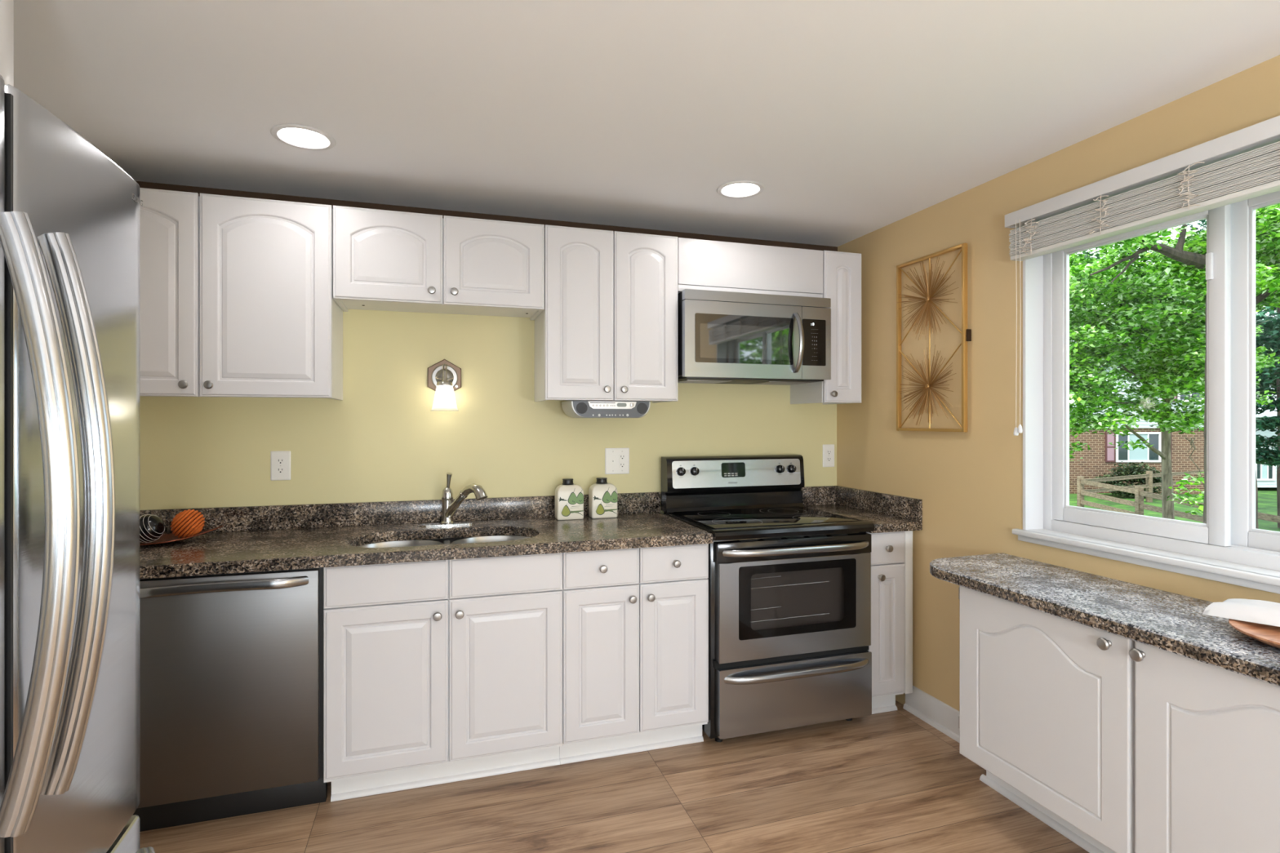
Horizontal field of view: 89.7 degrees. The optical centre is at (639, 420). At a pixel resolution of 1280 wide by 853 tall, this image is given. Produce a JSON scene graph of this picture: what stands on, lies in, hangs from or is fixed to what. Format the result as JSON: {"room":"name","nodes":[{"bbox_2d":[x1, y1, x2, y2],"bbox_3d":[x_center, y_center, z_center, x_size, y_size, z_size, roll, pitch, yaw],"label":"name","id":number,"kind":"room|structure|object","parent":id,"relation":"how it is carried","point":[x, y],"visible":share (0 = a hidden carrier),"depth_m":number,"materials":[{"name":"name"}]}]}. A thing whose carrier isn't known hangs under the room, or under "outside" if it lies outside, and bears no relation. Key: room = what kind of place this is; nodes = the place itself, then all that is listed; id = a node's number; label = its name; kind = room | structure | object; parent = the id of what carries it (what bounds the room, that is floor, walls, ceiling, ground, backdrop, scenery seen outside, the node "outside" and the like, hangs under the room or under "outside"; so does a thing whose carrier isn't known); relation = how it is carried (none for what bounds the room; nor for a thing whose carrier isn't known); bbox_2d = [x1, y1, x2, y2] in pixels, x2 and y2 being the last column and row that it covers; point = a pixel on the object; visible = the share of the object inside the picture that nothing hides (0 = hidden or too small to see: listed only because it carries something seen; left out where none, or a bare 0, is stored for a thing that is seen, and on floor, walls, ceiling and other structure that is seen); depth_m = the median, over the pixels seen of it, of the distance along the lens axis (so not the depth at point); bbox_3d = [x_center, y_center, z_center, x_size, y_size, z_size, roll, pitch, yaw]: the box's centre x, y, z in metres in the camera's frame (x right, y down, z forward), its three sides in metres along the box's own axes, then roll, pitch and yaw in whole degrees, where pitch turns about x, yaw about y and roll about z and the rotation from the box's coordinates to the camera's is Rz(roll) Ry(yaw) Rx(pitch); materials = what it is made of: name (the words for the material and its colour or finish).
{"room":"kitchen","nodes":[
{"label":"kitchen","id":0,"kind":"room"},
{"bbox_2d":[139,309,836,513],"bbox_3d":[-0.559,0.196,3.121,3.768,2.319,0.120,0,0,-17],"label":"wall","id":1,"kind":"structure","parent":0,"point":[384,441],"depth_m":2.93,"materials":[{"name":"beige paint"}]},
{"bbox_2d":[139,187,342,399],"bbox_3d":[-1.702,-0.466,2.513,0.949,0.754,0.353,0,0,-17],"label":"upper cabinet","id":2,"kind":"object","parent":1,"relation":"attached to","point":[236,293],"visible":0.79,"depth_m":2.42,"materials":[{"name":"white wood"}]},
{"bbox_2d":[270,450,290,480],"bbox_3d":[-1.534,0.193,2.747,0.077,0.125,0.008,0,0,-17],"label":"wall outlet","id":3,"kind":"object","parent":1,"relation":"attached to","point":[280,461],"visible":1,"depth_m":2.75,"materials":[{"name":"white plastic"}]},
{"bbox_2d":[275,457,284,473],"bbox_3d":[-1.533,0.193,2.745,0.034,0.068,0.002,0,0,-17],"label":"receptacle","id":4,"kind":"object","parent":3,"relation":"attached to","point":[280,462],"depth_m":2.74,"materials":[{"name":"white plastic"}]},
{"bbox_2d":[139,492,660,534],"bbox_3d":[-1.058,0.411,2.889,2.432,0.100,0.020,0,0,-17],"label":"backsplash","id":5,"kind":"structure","parent":1,"relation":"attached to","point":[383,513],"depth_m":2.85,"materials":[{"name":"brown stone"}]},
{"bbox_2d":[333,205,544,320],"bbox_3d":[-0.850,-0.660,2.780,0.830,0.365,0.353,0,0,-17],"label":"upper cabinet","id":6,"kind":"object","parent":1,"relation":"attached to","point":[384,260],"visible":1,"depth_m":2.64,"materials":[{"name":"white wood"}]},
{"bbox_2d":[427,359,461,411],"bbox_3d":[-0.874,-0.162,2.882,0.148,0.238,0.146,0,0,-17],"label":"wall sconce","id":7,"kind":"object","parent":1,"relation":"attached to","point":[444,377],"visible":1,"depth_m":2.88,"materials":[{"name":"white glass"}]},
{"bbox_2d":[135,181,837,251],"bbox_3d":[-0.563,-0.904,3.053,3.476,0.120,0.008,0,0,-17],"label":"trim","id":8,"kind":"structure","parent":1,"relation":"attached to","point":[199,190],"depth_m":2.97,"materials":[{"name":"brown wood"}]},
{"bbox_2d":[534,224,677,403],"bbox_3d":[-0.160,-0.466,2.998,0.612,0.754,0.353,0,0,-17],"label":"upper cabinet","id":9,"kind":"object","parent":1,"relation":"attached to","point":[606,328],"visible":1,"depth_m":2.85,"materials":[{"name":"white wood"}]},
{"bbox_2d":[561,400,650,417],"bbox_3d":[-0.161,-0.056,2.979,0.369,0.090,0.260,0,0,-17],"label":"radio","id":10,"kind":"object","parent":9,"relation":"attached to","point":[573,409],"visible":0.99,"depth_m":2.87,"materials":[{"name":"silver metal"}]},
{"bbox_2d":[604,448,629,474],"bbox_3d":[-0.111,0.201,3.189,0.125,0.130,0.019,0,0,-17],"label":"wall outlet","id":11,"kind":"object","parent":1,"relation":"attached to","point":[616,460],"visible":1,"depth_m":3.19,"materials":[{"name":"white plastic"}]},
{"bbox_2d":[618,454,625,467],"bbox_3d":[-0.088,0.201,3.199,0.033,0.066,0.002,0,0,-17],"label":"receptacle","id":12,"kind":"object","parent":11,"relation":"attached to","point":[621,457],"depth_m":3.20,"materials":[{"name":"white plastic"}]},
{"bbox_2d":[677,288,831,385],"bbox_3d":[0.516,-0.390,3.160,0.760,0.406,0.446,0,0,-17],"label":"microwave","id":13,"kind":"object","parent":1,"relation":"attached to","point":[724,337],"visible":0.99,"depth_m":3.00,"materials":[{"name":"silver metal"}]},
{"bbox_2d":[801,485,835,505],"bbox_3d":[0.955,0.411,3.522,0.256,0.100,0.020,0,0,-17],"label":"backsplash","id":14,"kind":"structure","parent":1,"relation":"attached to","point":[824,495],"depth_m":3.52,"materials":[{"name":"brown stone"}]},
{"bbox_2d":[790,250,861,404],"bbox_3d":[0.972,-0.466,3.353,0.220,0.754,0.353,0,0,-17],"label":"upper cabinet","id":15,"kind":"object","parent":1,"relation":"attached to","point":[842,271],"visible":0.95,"depth_m":3.22,"materials":[{"name":"white wood"}]},
{"bbox_2d":[822,444,834,466],"bbox_3d":[1.044,0.195,3.558,0.074,0.125,0.008,0,0,-17],"label":"wall outlet","id":16,"kind":"object","parent":1,"relation":"attached to","point":[828,449],"visible":1,"depth_m":3.56,"materials":[{"name":"white plastic"}]},
{"bbox_2d":[826,449,831,462],"bbox_3d":[1.044,0.195,3.555,0.034,0.068,0.002,0,0,-17],"label":"receptacle","id":17,"kind":"object","parent":16,"relation":"attached to","point":[828,452],"depth_m":3.55,"materials":[{"name":"white plastic"}]},
{"bbox_2d":[139,700,1088,852],"bbox_3d":[0.432,1.430,-0.029,3.768,0.150,6.725,0,0,-17],"label":"floor","id":18,"kind":"structure","parent":0,"point":[891,781],"depth_m":2.22,"materials":[{"name":"brown wood"}]},
{"bbox_2d":[0,75,155,852],"bbox_3d":[-1.175,0.448,0.764,0.877,1.812,0.812,0,0,-17],"label":"refrigerator","id":19,"kind":"object","parent":18,"relation":"on","point":[69,215],"visible":1,"depth_m":0.93,"materials":[{"name":"grey metal"}]},
{"bbox_2d":[132,567,327,831],"bbox_3d":[-1.470,0.929,2.394,0.612,0.850,0.650,0,0,-17],"label":"dishwasher","id":20,"kind":"object","parent":18,"relation":"on","point":[231,665],"visible":0.76,"depth_m":2.14,"materials":[{"name":"grey metal"}]},
{"bbox_2d":[323,536,562,801],"bbox_3d":[-0.787,0.928,2.639,0.838,0.852,0.662,0,0,-17],"label":"base cabinet","id":21,"kind":"object","parent":18,"relation":"on","point":[440,672],"visible":0.94,"depth_m":2.35,"materials":[{"name":"white wood"}]},
{"bbox_2d":[139,511,712,578],"bbox_3d":[-0.962,0.482,2.583,2.432,0.040,0.664,0,0,-17],"label":"countertop","id":22,"kind":"structure","parent":21,"relation":"on","point":[280,549],"depth_m":2.46,"materials":[{"name":"brown stone"}]},
{"bbox_2d":[139,525,223,545],"bbox_3d":[-1.841,0.434,2.419,0.470,0.053,0.217,0,0,-17],"label":"decorative tray","id":23,"kind":"object","parent":22,"relation":"on","point":[166,538],"visible":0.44,"depth_m":2.46,"materials":[{"name":"orange metal"}]},
{"bbox_2d":[139,514,164,542],"bbox_3d":[-1.843,0.404,2.408,0.104,0.106,0.106,0,0,-17],"label":"decorative ball","id":24,"kind":"object","parent":23,"relation":"on","point":[152,527],"visible":0.73,"depth_m":2.38,"materials":[{"name":"black ceramic"}]},
{"bbox_2d":[170,509,204,538],"bbox_3d":[-1.732,0.396,2.466,0.109,0.111,0.115,0,0,-17],"label":"decorative ball","id":25,"kind":"object","parent":23,"relation":"on","point":[187,523],"visible":0.99,"depth_m":2.43,"materials":[{"name":"orange"}]},
{"bbox_2d":[357,535,530,547],"bbox_3d":[-0.771,0.588,2.577,0.743,0.170,0.372,0,0,-17],"label":"sink","id":26,"kind":"object","parent":22,"relation":"in","point":[492,538],"visible":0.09,"depth_m":2.71,"materials":[{"name":"silver metal"}]},
{"bbox_2d":[420,472,488,526],"bbox_3d":[-0.771,0.346,2.811,0.360,0.231,0.176,0,0,26],"label":"faucet","id":27,"kind":"object","parent":22,"relation":"on","point":[449,508],"visible":1,"depth_m":2.82,"materials":[{"name":"silver metal"}]},
{"bbox_2d":[555,478,583,519],"bbox_3d":[-0.334,0.367,3.032,0.125,0.188,0.083,0,0,-17],"label":"canister","id":28,"kind":"object","parent":22,"relation":"on","point":[569,496],"visible":1,"depth_m":3.00,"materials":[{"name":"beige ceramic"}]},
{"bbox_2d":[588,477,617,518],"bbox_3d":[-0.177,0.367,3.081,0.125,0.188,0.083,0,0,-17],"label":"canister","id":29,"kind":"object","parent":22,"relation":"on","point":[602,495],"visible":1,"depth_m":3.05,"materials":[{"name":"beige ceramic"}]},
{"bbox_2d":[559,543,708,764],"bbox_3d":[-0.095,0.928,2.856,0.610,0.852,0.662,0,0,-17],"label":"base cabinet","id":30,"kind":"object","parent":18,"relation":"on","point":[635,621],"visible":0.93,"depth_m":2.57,"materials":[{"name":"white wood"}]},
{"bbox_2d":[661,454,875,742],"bbox_3d":[0.577,0.768,3.023,0.765,1.172,0.700,0,0,-17],"label":"electric range","id":31,"kind":"object","parent":18,"relation":"on","point":[789,582],"visible":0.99,"depth_m":2.77,"materials":[{"name":"silver metal"}]},
{"bbox_2d":[663,506,875,540],"bbox_3d":[0.577,0.468,3.020,0.763,0.040,0.624,0,0,-17],"label":"cooktop","id":32,"kind":"object","parent":31,"relation":"in","point":[724,522],"depth_m":2.85,"materials":[{"name":"black glass"}]},
{"bbox_2d":[866,530,912,714],"bbox_3d":[1.051,0.928,3.217,0.252,0.852,0.662,0,0,-17],"label":"base cabinet","id":33,"kind":"object","parent":18,"relation":"on","point":[891,647],"visible":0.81,"depth_m":2.94,"materials":[{"name":"white wood"}]},
{"bbox_2d":[803,504,922,533],"bbox_3d":[1.061,0.482,3.218,0.277,0.040,0.663,0,0,-17],"label":"countertop","id":34,"kind":"structure","parent":33,"relation":"on","point":[882,523],"depth_m":3.03,"materials":[{"name":"brown stone"}]},
{"bbox_2d":[958,585,1279,852],"bbox_3d":[1.517,0.958,1.504,0.436,0.794,1.900,0,0,-17],"label":"base cabinet","id":35,"kind":"object","parent":18,"relation":"on","point":[1115,744],"visible":0.89,"depth_m":1.71,"materials":[{"name":"white wood"}]},
{"bbox_2d":[929,552,1279,686],"bbox_3d":[1.515,0.539,1.517,0.432,0.039,1.985,0,0,-17],"label":"countertop","id":36,"kind":"structure","parent":35,"relation":"on","point":[1174,623],"depth_m":1.82,"materials":[{"name":"grey stone"}]},
{"bbox_2d":[1228,618,1279,648],"bbox_3d":[1.578,0.506,1.476,0.336,0.027,0.336,0,0,-17],"label":"serving plate","id":37,"kind":"object","parent":36,"relation":"on","point":[1267,634],"visible":0.67,"depth_m":1.52,"materials":[{"name":"brown wood"}]},
{"bbox_2d":[1202,598,1279,626],"bbox_3d":[1.562,0.464,1.514,0.163,0.055,0.324,0,0,-25],"label":"napkin","id":38,"kind":"object","parent":37,"relation":"on","point":[1259,611],"visible":1,"depth_m":1.58,"materials":[{"name":"white fabric"}]},
{"bbox_2d":[13,0,1279,246],"bbox_3d":[0.432,-1.064,-0.029,3.768,0.200,6.725,0,0,-17],"label":"ceiling","id":39,"kind":"structure","parent":0,"point":[855,119],"depth_m":1.88,"materials":[{"name":"white paint"}]},
{"bbox_2d":[270,124,336,150],"bbox_3d":[-1.142,-0.978,2.188,0.198,0.040,0.198,0,0,-17],"label":"recessed light","id":40,"kind":"object","parent":39,"relation":"in","point":[300,136],"visible":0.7,"depth_m":2.23,"materials":[{"name":"white paint"}]},
{"bbox_2d":[716,180,764,198],"bbox_3d":[0.418,-0.978,2.679,0.198,0.040,0.198,0,0,-17],"label":"recessed light","id":41,"kind":"object","parent":39,"relation":"in","point":[738,188],"visible":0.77,"depth_m":2.73,"materials":[{"name":"white plastic"}]},
{"bbox_2d":[677,237,822,297],"bbox_3d":[0.496,-0.719,3.218,0.764,0.245,0.307,0,0,-17],"label":"filler panel","id":42,"kind":"object","parent":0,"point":[702,264],"visible":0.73,"depth_m":3.06,"materials":[{"name":"white wood"}]},
{"bbox_2d":[836,54,1279,711],"bbox_3d":[2.148,0.196,0.511,0.170,2.319,6.485,0,0,-17],"label":"wall","id":43,"kind":"structure","parent":0,"point":[969,485],"depth_m":2.69,"materials":[{"name":"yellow paint"}]},
{"bbox_2d":[835,485,922,521],"bbox_3d":[1.183,0.411,3.257,0.020,0.100,0.662,0,0,-17],"label":"backsplash","id":44,"kind":"structure","parent":43,"relation":"attached to","point":[903,507],"depth_m":3.19,"materials":[{"name":"brown stone"}]},
{"bbox_2d":[902,685,959,742],"bbox_3d":[1.337,1.296,2.764,0.026,0.118,0.570,0,0,-17],"label":"baseboard","id":45,"kind":"structure","parent":43,"relation":"attached to","point":[934,712],"depth_m":2.86,"materials":[{"name":"white paint"}]},
{"bbox_2d":[896,242,971,432],"bbox_3d":[1.281,-0.345,2.867,0.070,0.790,0.423,0,0,-17],"label":"wall art","id":46,"kind":"object","parent":43,"relation":"attached to","point":[966,333],"visible":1,"depth_m":2.86,"materials":[{"name":"gold metal"}]},
{"bbox_2d":[1012,528,1279,594],"bbox_3d":[1.657,0.433,1.875,0.112,0.043,1.253,0,0,-17],"label":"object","id":47,"kind":"structure","parent":43,"relation":"attached to","point":[1241,575],"depth_m":1.97,"materials":[{"name":"white paint"}]},
{"bbox_2d":[1022,191,1279,571],"bbox_3d":[1.702,-0.158,1.893,0.157,1.145,1.189,0,0,-17],"label":"window","id":48,"kind":"structure","parent":43,"relation":"in","point":[1229,534],"depth_m":1.93,"materials":[{"name":"white plastic"}]},
{"bbox_2d":[1004,115,1279,435],"bbox_3d":[1.589,-0.360,1.857,0.086,0.832,1.220,0,0,-17],"label":"window blind","id":49,"kind":"object","parent":48,"relation":"attached to","point":[1243,164],"visible":1,"depth_m":1.93,"materials":[{"name":"white paint"}]},
{"bbox_3d":[-1.307,0.196,-0.576,0.120,2.319,6.485,0,0,-17],"label":"wall","id":50,"kind":"structure","parent":0,"visible":0},
{"bbox_2d":[0,0,13,86],"bbox_3d":[-1.330,-0.710,0.723,0.612,0.440,0.798,0,0,-17],"label":"upper cabinet","id":51,"kind":"object","parent":50,"relation":"attached to","point":[6,6],"visible":0.47,"depth_m":1.17,"materials":[{"name":"white wood"}]},
{"label":"outside","id":52,"kind":"structure","parent":0,"visible":0},
{"bbox_2d":[1069,487,1279,531],"bbox_3d":[33.202,2.850,20.089,70.400,0.080,70.400,0,0,-17],"label":"lawn","id":53,"kind":"structure","parent":52,"point":[1267,496],"depth_m":21.68,"materials":[{"name":"green plant"}]},
{"bbox_2d":[1074,248,1109,313],"bbox_3d":[26.699,-5.850,42.157,9.234,17.405,6.252,0,0,-1],"label":"tree","id":54,"kind":"object","parent":53,"relation":"on","point":[1097,255],"visible":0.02,"depth_m":41.53,"materials":[{"name":"green plant"}]},
{"bbox_2d":[1093,461,1161,497],"bbox_3d":[18.362,2.197,23.864,2.881,1.366,1.450,0,0,-1],"label":"shrub","id":55,"kind":"object","parent":53,"relation":"on","point":[1131,469],"visible":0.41,"depth_m":23.78,"materials":[{"name":"green plant"}]},
{"bbox_2d":[1069,340,1204,493],"bbox_3d":[15.900,-0.790,28.000,13.800,7.280,7.000,0,0,0],"label":"house","id":56,"kind":"structure","parent":53,"relation":"on","point":[1102,455],"depth_m":25.00,"materials":[{"name":"brown brick"}]},
{"bbox_2d":[1104,431,1115,462],"bbox_3d":[18.235,1.030,24.973,0.370,1.160,0.045,0,0,0],"label":"shutter","id":57,"kind":"object","parent":56,"relation":"hanging from","point":[1109,451],"depth_m":24.94,"materials":[{"name":"red"}]},
{"bbox_2d":[1128,434,1147,460],"bbox_3d":[19.335,1.030,24.985,0.721,1.020,0.005,0,0,0],"label":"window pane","id":58,"kind":"object","parent":56,"relation":"hanging from","point":[1138,454],"depth_m":24.98,"materials":[{"name":"glass"}]},
{"bbox_2d":[1161,431,1172,462],"bbox_3d":[20.435,1.030,24.973,0.370,1.160,0.045,0,0,0],"label":"tree trunk","id":59,"kind":"object","parent":56,"relation":"hanging from","point":[1162,432],"depth_m":24.95,"materials":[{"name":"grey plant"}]},
{"bbox_2d":[1069,253,1279,519],"bbox_3d":[9.707,-0.651,12.317,7.674,7.087,5.173,0,0,2],"label":"maple tree","id":60,"kind":"object","parent":53,"relation":"on","point":[1172,328],"visible":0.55,"depth_m":11.42,"materials":[{"name":"green plant"}]},
{"bbox_2d":[1069,203,1279,528],"bbox_3d":[8.254,-0.779,9.645,5.870,7.610,3.364,0,0,-1],"label":"maple tree","id":61,"kind":"object","parent":53,"relation":"on","point":[1183,257],"visible":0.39,"depth_m":9.24,"materials":[{"name":"green plant"}]},
{"bbox_2d":[1076,470,1279,523],"bbox_3d":[15.188,2.320,18.712,4.131,1.120,16.707,0,0,35],"label":"rail fence","id":62,"kind":"object","parent":53,"relation":"on","point":[1138,490],"visible":0.61,"depth_m":18.79,"materials":[{"name":"brown wood"}]},
{"bbox_2d":[1189,218,1277,351],"bbox_3d":[39.008,-5.613,41.434,9.526,16.930,7.281,0,0,-17],"label":"tree","id":63,"kind":"object","parent":53,"relation":"on","point":[1206,219],"visible":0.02,"depth_m":41.30,"materials":[{"name":"green plant"}]},
{"bbox_2d":[1187,218,1279,528],"bbox_3d":[17.705,-1.859,17.488,9.071,9.409,4.847,0,0,-44],"label":"evergreen tree","id":64,"kind":"object","parent":53,"relation":"on","point":[1267,456],"visible":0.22,"depth_m":15.85,"materials":[{"name":"green plant"}]},
{"bbox_2d":[1255,386,1277,487],"bbox_3d":[27.600,0.535,29.000,7.600,4.330,7.000,0,0,0],"label":"house","id":65,"kind":"structure","parent":53,"relation":"on","point":[1266,476],"depth_m":25.98,"materials":[{"name":"grey"}]},
{"bbox_2d":[1262,464,1266,479],"bbox_3d":[25.196,1.995,25.985,0.224,0.710,0.005,0,0,0],"label":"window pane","id":66,"kind":"object","parent":65,"relation":"hanging from","point":[1264,468],"depth_m":25.98,"materials":[{"name":"glass"}]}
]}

